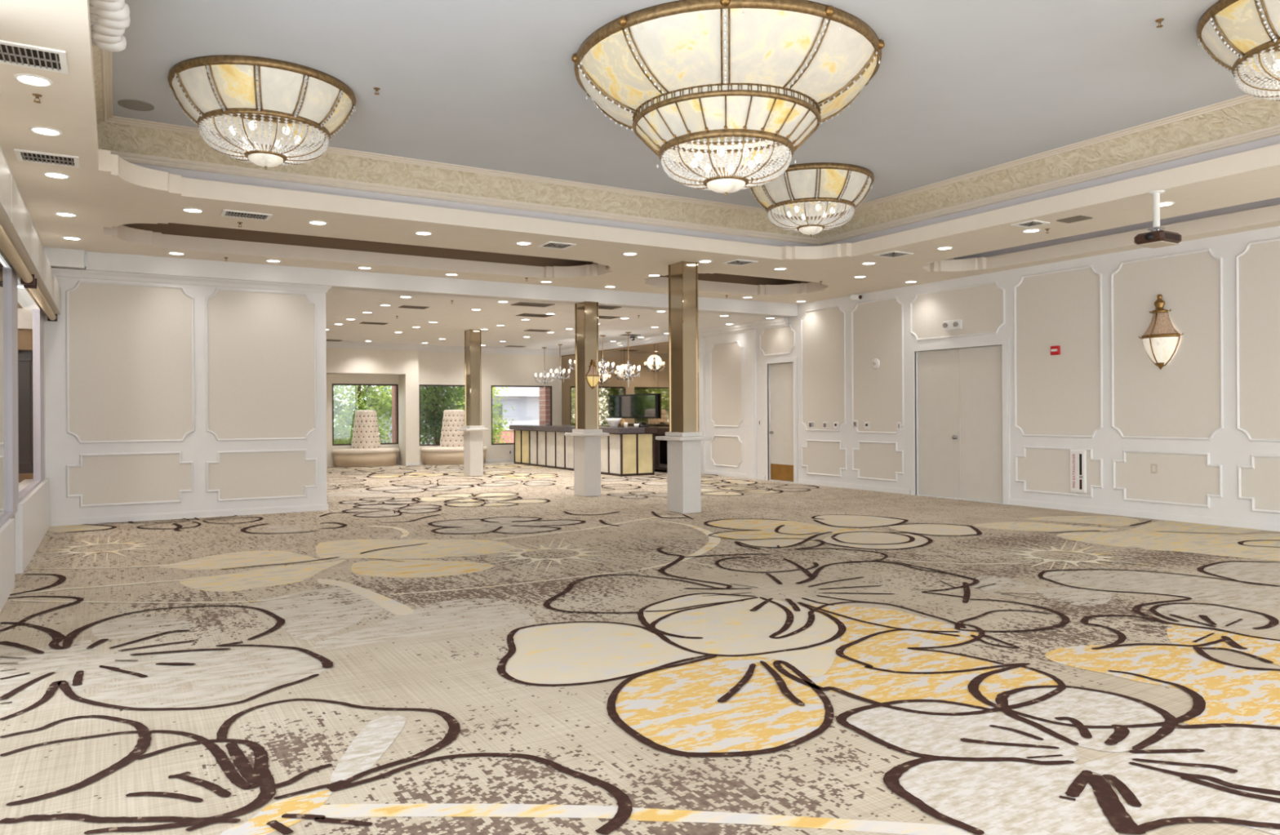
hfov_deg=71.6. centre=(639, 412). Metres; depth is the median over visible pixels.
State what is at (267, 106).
chandelier
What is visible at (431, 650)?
floor
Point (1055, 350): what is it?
fire alarm
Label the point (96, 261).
ceiling beam
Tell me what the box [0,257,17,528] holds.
window frame
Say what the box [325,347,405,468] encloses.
wall
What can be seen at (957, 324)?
emergency light
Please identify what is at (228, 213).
ceiling vent
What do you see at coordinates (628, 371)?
chandelier
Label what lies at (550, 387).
window
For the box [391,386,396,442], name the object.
brick pillar
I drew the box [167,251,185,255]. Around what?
recessed light
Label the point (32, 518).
wall
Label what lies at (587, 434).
column
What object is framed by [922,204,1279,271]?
trim
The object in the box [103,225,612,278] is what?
ceiling recess
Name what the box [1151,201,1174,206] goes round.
recessed light
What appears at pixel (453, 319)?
ceiling
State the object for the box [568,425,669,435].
countertop
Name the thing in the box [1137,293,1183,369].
wall sconce
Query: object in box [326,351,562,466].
wall
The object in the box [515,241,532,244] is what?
recessed light
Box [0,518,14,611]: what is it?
stone plinth
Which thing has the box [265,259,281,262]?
recessed light
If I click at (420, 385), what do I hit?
window
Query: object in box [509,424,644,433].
countertop
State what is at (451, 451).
settee
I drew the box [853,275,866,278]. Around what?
recessed light
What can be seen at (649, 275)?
recessed light
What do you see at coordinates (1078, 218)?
ceiling plate
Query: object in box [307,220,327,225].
recessed light
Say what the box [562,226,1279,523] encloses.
wall
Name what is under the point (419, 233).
recessed light
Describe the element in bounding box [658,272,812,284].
ceiling
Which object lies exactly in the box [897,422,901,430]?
wall plate
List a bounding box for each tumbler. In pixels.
[623,422,627,427]
[633,423,639,427]
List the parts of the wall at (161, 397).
moulding, moulding, moulding, moulding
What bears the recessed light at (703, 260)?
in the ceiling at (100, 199)
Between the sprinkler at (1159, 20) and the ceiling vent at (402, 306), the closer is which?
the sprinkler at (1159, 20)
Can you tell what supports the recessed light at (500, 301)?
in the ceiling at (453, 319)
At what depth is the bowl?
19.64 m
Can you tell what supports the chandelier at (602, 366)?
hanging from the ceiling at (453, 319)
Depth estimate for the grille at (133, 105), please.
7.67 m
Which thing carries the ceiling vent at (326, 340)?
in the ceiling at (453, 319)
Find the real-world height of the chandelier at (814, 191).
0.657 m
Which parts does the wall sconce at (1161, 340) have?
crown, lamp shade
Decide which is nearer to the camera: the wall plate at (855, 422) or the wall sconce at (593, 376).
the wall sconce at (593, 376)
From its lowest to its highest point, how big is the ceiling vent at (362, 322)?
0.013 m
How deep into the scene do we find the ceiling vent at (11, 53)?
5.06 m
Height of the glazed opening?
2.000 m
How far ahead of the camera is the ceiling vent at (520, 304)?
14.88 m
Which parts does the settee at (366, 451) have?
seat, backrest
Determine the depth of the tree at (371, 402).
26.48 m
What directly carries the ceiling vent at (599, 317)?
in the ceiling at (453, 319)
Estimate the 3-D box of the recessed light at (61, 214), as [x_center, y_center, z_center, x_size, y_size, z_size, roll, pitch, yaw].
[-5.854,-2.015,9.056,0.200,0.010,0.200,0,0,-31]
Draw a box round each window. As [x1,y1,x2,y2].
[17,288,39,483]
[332,383,398,445]
[418,384,464,445]
[491,385,551,444]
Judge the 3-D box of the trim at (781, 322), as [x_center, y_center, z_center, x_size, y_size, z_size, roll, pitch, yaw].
[-4.764,-1.713,18.600,11.750,0.165,10.140,0,0,-31]
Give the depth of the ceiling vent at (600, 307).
15.34 m
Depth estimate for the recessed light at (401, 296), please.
13.79 m
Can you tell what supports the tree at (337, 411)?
on the ground
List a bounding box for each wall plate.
[808,422,814,428]
[822,422,827,428]
[833,422,839,429]
[853,420,857,429]
[864,422,870,429]
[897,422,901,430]
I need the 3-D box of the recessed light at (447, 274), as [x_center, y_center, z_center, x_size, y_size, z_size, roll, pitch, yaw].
[-2.783,-2.031,13.115,0.200,0.010,0.200,0,0,-31]
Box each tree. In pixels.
[333,385,357,444]
[333,385,392,444]
[333,385,429,444]
[381,386,464,444]
[444,386,513,443]
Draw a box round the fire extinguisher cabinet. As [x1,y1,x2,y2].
[1070,449,1086,493]
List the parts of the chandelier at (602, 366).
stem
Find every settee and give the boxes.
[331,409,399,466]
[420,409,487,465]
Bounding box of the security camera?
[850,293,862,300]
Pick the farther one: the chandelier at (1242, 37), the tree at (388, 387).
the tree at (388, 387)
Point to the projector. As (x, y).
(1157, 237)
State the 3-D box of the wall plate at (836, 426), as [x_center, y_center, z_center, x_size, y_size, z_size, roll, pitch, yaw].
[3.544,0.242,16.072,0.033,0.130,0.130,0,0,-31]
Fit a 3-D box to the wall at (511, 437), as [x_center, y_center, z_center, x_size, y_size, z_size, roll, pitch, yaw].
[-3.412,0.978,31.119,4.060,0.840,0.310,0,0,-31]
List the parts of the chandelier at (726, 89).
glass panel, glass panel, glass panel, glass panel, glass panel, glass panel, glass panel, glass panel, glass panel, bulb, glass panel, bulb, glass panel, glass panel, glass panel, bulb, gallery rail, gallery glass, bulb, glass panel, glass panel, glass panel, bulb, bulb, glass panel, bulb, glass panel, glass panel, glass panel, glass panel, glass panel, glass panel, glass panel, glass panel, glass panel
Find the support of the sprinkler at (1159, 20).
attached to the ceiling at (958, 87)
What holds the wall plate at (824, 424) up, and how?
attached to the wall at (1209, 419)
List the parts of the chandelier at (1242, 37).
glass panel, glass panel, glass panel, glass panel, glass panel, bulb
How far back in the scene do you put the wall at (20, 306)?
12.07 m
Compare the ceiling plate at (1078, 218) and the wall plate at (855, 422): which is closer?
the ceiling plate at (1078, 218)
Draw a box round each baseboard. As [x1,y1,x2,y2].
[49,503,328,526]
[405,458,514,466]
[705,470,1279,532]
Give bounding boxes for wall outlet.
[1151,463,1157,473]
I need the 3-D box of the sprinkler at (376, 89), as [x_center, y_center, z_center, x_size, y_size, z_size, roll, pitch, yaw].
[-2.171,-2.646,7.321,0.056,0.046,0.055,0,0,-31]
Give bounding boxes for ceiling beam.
[86,251,797,317]
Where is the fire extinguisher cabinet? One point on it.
(1077, 457)
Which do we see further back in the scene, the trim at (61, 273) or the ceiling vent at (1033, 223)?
the trim at (61, 273)
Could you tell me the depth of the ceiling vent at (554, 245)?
10.83 m
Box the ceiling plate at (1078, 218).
[1056,215,1092,222]
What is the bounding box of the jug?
[620,418,626,427]
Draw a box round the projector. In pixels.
[1133,190,1181,248]
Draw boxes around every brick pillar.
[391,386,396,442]
[538,387,550,425]
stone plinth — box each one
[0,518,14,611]
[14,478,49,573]
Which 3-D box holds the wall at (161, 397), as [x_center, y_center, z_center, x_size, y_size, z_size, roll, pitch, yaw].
[-5.990,-0.214,11.954,3.340,3.250,0.324,0,0,-31]
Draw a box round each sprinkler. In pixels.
[31,93,42,103]
[373,87,380,94]
[1155,17,1164,27]
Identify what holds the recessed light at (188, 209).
in the ceiling at (100, 199)
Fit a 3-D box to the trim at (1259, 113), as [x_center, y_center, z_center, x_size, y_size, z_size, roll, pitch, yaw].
[0.763,-2.546,6.849,8.920,0.193,8.090,0,0,-31]
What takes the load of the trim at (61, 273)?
attached to the wall at (161, 397)
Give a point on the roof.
(1, 256)
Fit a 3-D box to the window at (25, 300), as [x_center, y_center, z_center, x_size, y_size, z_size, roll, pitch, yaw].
[-7.979,-0.053,11.221,0.790,2.950,0.840,0,0,-31]
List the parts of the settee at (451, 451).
backrest, seat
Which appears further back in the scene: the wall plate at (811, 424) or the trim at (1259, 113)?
the wall plate at (811, 424)
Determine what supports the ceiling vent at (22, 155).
in the ceiling at (100, 199)
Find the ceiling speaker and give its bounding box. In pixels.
[117,99,154,111]
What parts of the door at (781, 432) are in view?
kick plate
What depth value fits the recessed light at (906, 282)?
14.08 m
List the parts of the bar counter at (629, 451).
panel, panel, panel, panel, panel, panel, panel, panel, panel, panel, panel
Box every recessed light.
[13,73,53,87]
[29,126,62,136]
[42,171,70,178]
[54,212,77,217]
[62,236,82,239]
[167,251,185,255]
[182,207,204,213]
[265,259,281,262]
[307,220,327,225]
[357,266,372,269]
[399,295,412,297]
[414,231,432,235]
[444,273,458,275]
[497,300,509,302]
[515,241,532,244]
[540,280,552,283]
[604,285,616,288]
[622,252,637,255]
[647,274,660,276]
[697,259,712,262]
[773,267,786,270]
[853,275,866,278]
[861,262,875,265]
[904,280,917,283]
[936,246,952,249]
[1022,228,1040,232]
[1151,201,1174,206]
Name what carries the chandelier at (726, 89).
hanging from the ceiling at (958, 87)
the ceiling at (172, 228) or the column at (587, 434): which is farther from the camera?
the column at (587, 434)
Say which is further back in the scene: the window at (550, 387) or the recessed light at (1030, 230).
the window at (550, 387)
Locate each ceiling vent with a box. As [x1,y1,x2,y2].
[0,40,68,74]
[13,148,79,168]
[220,208,272,221]
[325,339,342,341]
[359,321,387,324]
[398,305,429,309]
[505,345,526,347]
[511,302,554,307]
[515,313,554,317]
[524,328,551,332]
[537,241,576,249]
[598,305,622,309]
[598,315,619,319]
[619,333,640,336]
[720,258,758,266]
[873,250,913,257]
[1011,219,1049,227]
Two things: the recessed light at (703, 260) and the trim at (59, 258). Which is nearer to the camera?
the trim at (59, 258)
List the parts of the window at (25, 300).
door panel, frame, frame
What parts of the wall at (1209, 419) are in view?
moulding, moulding, moulding, moulding, moulding, moulding, moulding, moulding, moulding, moulding, moulding, moulding, moulding, moulding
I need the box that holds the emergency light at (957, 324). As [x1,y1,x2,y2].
[942,319,962,330]
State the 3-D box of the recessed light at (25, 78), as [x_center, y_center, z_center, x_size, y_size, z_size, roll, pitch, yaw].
[-3.706,-2.026,5.424,0.200,0.010,0.200,0,0,-31]
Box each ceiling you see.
[0,0,1279,304]
[112,0,1277,208]
[121,222,598,266]
[325,287,787,350]
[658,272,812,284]
[947,197,1279,259]
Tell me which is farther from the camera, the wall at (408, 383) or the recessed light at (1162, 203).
the wall at (408, 383)
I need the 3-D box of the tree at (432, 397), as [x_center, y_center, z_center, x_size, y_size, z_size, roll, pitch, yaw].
[-5.956,-0.334,25.677,2.672,3.633,2.447,0,0,8]
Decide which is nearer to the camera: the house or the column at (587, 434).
the column at (587, 434)
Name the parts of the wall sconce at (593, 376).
lamp shade, crown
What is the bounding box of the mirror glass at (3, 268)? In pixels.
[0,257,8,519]
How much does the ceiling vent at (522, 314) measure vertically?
0.013 m
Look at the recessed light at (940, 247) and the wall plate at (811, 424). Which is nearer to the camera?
the recessed light at (940, 247)
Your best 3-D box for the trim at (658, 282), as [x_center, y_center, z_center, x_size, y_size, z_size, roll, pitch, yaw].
[1.593,-2.146,14.379,3.300,0.175,1.680,0,0,-31]
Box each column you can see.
[457,329,488,475]
[564,301,608,497]
[655,261,711,513]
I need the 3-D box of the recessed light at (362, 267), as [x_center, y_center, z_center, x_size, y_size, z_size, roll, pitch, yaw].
[-3.867,-2.025,12.474,0.200,0.010,0.200,0,0,-31]
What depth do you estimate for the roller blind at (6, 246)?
6.70 m
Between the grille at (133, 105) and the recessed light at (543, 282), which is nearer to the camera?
the grille at (133, 105)
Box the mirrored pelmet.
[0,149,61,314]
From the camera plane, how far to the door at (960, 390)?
13.77 m
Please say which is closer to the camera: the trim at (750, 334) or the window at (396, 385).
the trim at (750, 334)
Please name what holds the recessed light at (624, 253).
in the ceiling at (100, 199)
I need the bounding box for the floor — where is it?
[0,461,1279,834]
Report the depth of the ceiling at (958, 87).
7.08 m
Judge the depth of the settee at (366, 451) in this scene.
23.07 m
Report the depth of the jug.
19.55 m
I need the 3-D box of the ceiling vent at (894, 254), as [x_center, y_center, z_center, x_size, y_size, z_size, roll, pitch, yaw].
[3.313,-2.060,11.608,0.360,0.013,0.360,0,0,-31]
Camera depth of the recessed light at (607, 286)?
14.45 m
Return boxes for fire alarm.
[1050,345,1060,355]
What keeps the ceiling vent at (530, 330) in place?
in the ceiling at (453, 319)
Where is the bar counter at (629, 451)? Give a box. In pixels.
[509,424,657,476]
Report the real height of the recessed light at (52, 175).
0.010 m
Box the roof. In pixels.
[0,252,86,285]
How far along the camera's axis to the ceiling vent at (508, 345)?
24.24 m
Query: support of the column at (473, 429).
on the floor
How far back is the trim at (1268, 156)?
9.27 m
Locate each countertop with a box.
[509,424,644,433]
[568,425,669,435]
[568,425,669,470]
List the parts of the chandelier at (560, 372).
stem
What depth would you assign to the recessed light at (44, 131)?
6.38 m
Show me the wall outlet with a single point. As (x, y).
(1153, 466)
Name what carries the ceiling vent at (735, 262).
in the ceiling at (100, 199)
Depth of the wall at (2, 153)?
10.12 m
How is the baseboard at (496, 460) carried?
attached to the wall at (434, 367)
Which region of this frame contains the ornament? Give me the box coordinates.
[88,0,130,52]
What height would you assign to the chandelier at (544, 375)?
1.220 m
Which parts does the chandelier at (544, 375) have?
stem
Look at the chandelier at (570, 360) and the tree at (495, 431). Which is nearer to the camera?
the chandelier at (570, 360)
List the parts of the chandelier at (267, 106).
glass panel, glass panel, glass panel, bulb, glass panel, glass panel, bulb, glass panel, bulb, glass panel, glass panel, glass panel, glass panel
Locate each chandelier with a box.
[167,54,355,168]
[534,346,554,389]
[549,344,569,387]
[568,359,575,369]
[571,0,884,195]
[598,334,614,382]
[616,332,640,386]
[749,162,874,236]
[1195,0,1279,101]
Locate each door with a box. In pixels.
[768,362,793,481]
[918,345,1002,502]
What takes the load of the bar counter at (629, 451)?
on the floor
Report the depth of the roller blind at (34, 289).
9.15 m
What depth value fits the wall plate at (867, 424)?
15.40 m
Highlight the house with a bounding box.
[379,386,539,444]
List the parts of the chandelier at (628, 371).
stem, rod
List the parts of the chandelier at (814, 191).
glass panel, glass panel, glass panel, glass panel, glass panel, glass panel, glass panel, glass panel, glass panel, glass panel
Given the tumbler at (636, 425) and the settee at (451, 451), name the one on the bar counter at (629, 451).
the tumbler at (636, 425)
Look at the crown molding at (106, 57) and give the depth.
9.20 m
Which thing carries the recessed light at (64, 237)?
in the ceiling at (100, 199)
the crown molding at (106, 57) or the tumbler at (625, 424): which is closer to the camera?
the crown molding at (106, 57)
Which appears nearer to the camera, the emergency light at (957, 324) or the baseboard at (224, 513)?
the baseboard at (224, 513)
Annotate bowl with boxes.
[605,417,622,427]
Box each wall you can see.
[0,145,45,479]
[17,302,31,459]
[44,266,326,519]
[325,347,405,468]
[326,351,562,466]
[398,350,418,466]
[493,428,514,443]
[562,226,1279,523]
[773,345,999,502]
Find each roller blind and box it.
[0,223,34,284]
[23,278,57,321]
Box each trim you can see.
[43,246,84,270]
[51,267,332,293]
[87,0,1279,259]
[92,44,1279,239]
[325,317,787,355]
[644,276,827,295]
[698,328,756,479]
[764,337,1010,504]
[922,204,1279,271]
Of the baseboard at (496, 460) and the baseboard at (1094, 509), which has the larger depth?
the baseboard at (496, 460)
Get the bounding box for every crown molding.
[98,124,1279,245]
[100,48,1279,220]
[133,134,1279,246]
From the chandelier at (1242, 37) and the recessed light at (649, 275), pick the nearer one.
the chandelier at (1242, 37)
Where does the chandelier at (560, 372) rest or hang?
hanging from the ceiling at (453, 319)
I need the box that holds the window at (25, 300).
[17,288,39,483]
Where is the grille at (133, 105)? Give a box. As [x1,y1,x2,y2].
[120,101,151,110]
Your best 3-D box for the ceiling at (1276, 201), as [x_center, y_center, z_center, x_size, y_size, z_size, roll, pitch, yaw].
[6.147,-2.345,9.858,1.560,0.175,7.860,0,0,-31]
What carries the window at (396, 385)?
in the wall at (434, 367)
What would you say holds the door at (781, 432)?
in the wall at (1209, 419)
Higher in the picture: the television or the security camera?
the security camera
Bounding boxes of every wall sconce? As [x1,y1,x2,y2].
[586,359,600,388]
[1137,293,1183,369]
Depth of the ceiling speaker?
7.66 m
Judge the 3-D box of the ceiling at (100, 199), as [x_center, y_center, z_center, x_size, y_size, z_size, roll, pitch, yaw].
[1.407,-2.057,7.926,11.990,0.001,14.200,0,0,-31]
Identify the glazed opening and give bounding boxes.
[16,276,44,503]
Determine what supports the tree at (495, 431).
on the ground
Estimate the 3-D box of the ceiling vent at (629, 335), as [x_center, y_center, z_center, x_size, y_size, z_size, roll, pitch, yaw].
[-0.228,-1.811,20.899,0.400,0.013,0.300,0,0,-31]
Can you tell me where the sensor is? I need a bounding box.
[871,358,879,368]
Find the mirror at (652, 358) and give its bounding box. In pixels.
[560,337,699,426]
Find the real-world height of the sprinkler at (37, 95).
0.046 m
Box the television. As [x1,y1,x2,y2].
[608,393,658,418]
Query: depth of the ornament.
5.07 m
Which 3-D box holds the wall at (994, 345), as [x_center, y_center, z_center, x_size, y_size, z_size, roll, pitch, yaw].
[3.972,-0.766,15.770,0.100,4.350,25.500,0,0,-31]
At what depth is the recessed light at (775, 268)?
12.72 m
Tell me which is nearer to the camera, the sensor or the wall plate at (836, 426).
the sensor
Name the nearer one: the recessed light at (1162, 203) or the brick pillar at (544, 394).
the recessed light at (1162, 203)
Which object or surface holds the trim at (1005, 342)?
attached to the wall at (1209, 419)
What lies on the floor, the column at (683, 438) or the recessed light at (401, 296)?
the column at (683, 438)

